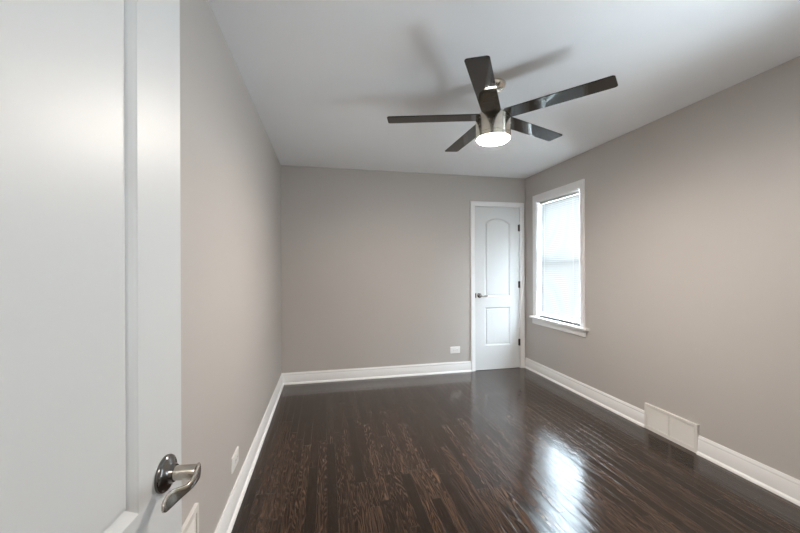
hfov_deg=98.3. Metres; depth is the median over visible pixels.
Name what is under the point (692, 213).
wall
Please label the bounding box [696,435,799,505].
baseboard
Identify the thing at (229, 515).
baseboard
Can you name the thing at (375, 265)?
wall
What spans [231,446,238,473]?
wall outlet
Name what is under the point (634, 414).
baseboard
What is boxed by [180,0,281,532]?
wall
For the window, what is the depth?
3.89 m
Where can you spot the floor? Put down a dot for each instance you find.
(505, 450)
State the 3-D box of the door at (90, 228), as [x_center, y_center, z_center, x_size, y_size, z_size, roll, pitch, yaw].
[-0.361,0.267,0.278,0.095,2.048,0.778,0,0,-6]
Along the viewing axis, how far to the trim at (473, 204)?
4.37 m
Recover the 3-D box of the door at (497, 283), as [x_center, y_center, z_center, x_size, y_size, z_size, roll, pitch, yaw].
[1.245,0.262,4.385,0.622,2.056,0.095,0,0,-12]
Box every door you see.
[0,0,200,532]
[475,206,519,369]
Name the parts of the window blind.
rail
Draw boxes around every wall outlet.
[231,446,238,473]
[450,346,459,353]
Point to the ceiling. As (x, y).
(323, 79)
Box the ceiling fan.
[387,55,617,151]
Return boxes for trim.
[470,201,524,371]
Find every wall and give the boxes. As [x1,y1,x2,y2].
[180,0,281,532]
[281,165,525,372]
[525,56,799,479]
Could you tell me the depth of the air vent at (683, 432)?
2.57 m
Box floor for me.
[231,367,799,532]
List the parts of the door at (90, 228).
handle, lever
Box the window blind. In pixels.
[540,191,579,324]
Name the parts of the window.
sill, sash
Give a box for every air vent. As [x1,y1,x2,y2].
[182,503,198,532]
[644,403,698,452]
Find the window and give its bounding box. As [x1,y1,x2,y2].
[529,179,589,336]
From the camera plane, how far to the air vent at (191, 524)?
1.26 m
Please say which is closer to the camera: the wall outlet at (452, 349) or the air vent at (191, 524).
the air vent at (191, 524)
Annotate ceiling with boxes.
[208,0,799,178]
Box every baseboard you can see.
[214,361,471,532]
[525,358,643,427]
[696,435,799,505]
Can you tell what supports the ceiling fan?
hanging from the ceiling
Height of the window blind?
1.385 m

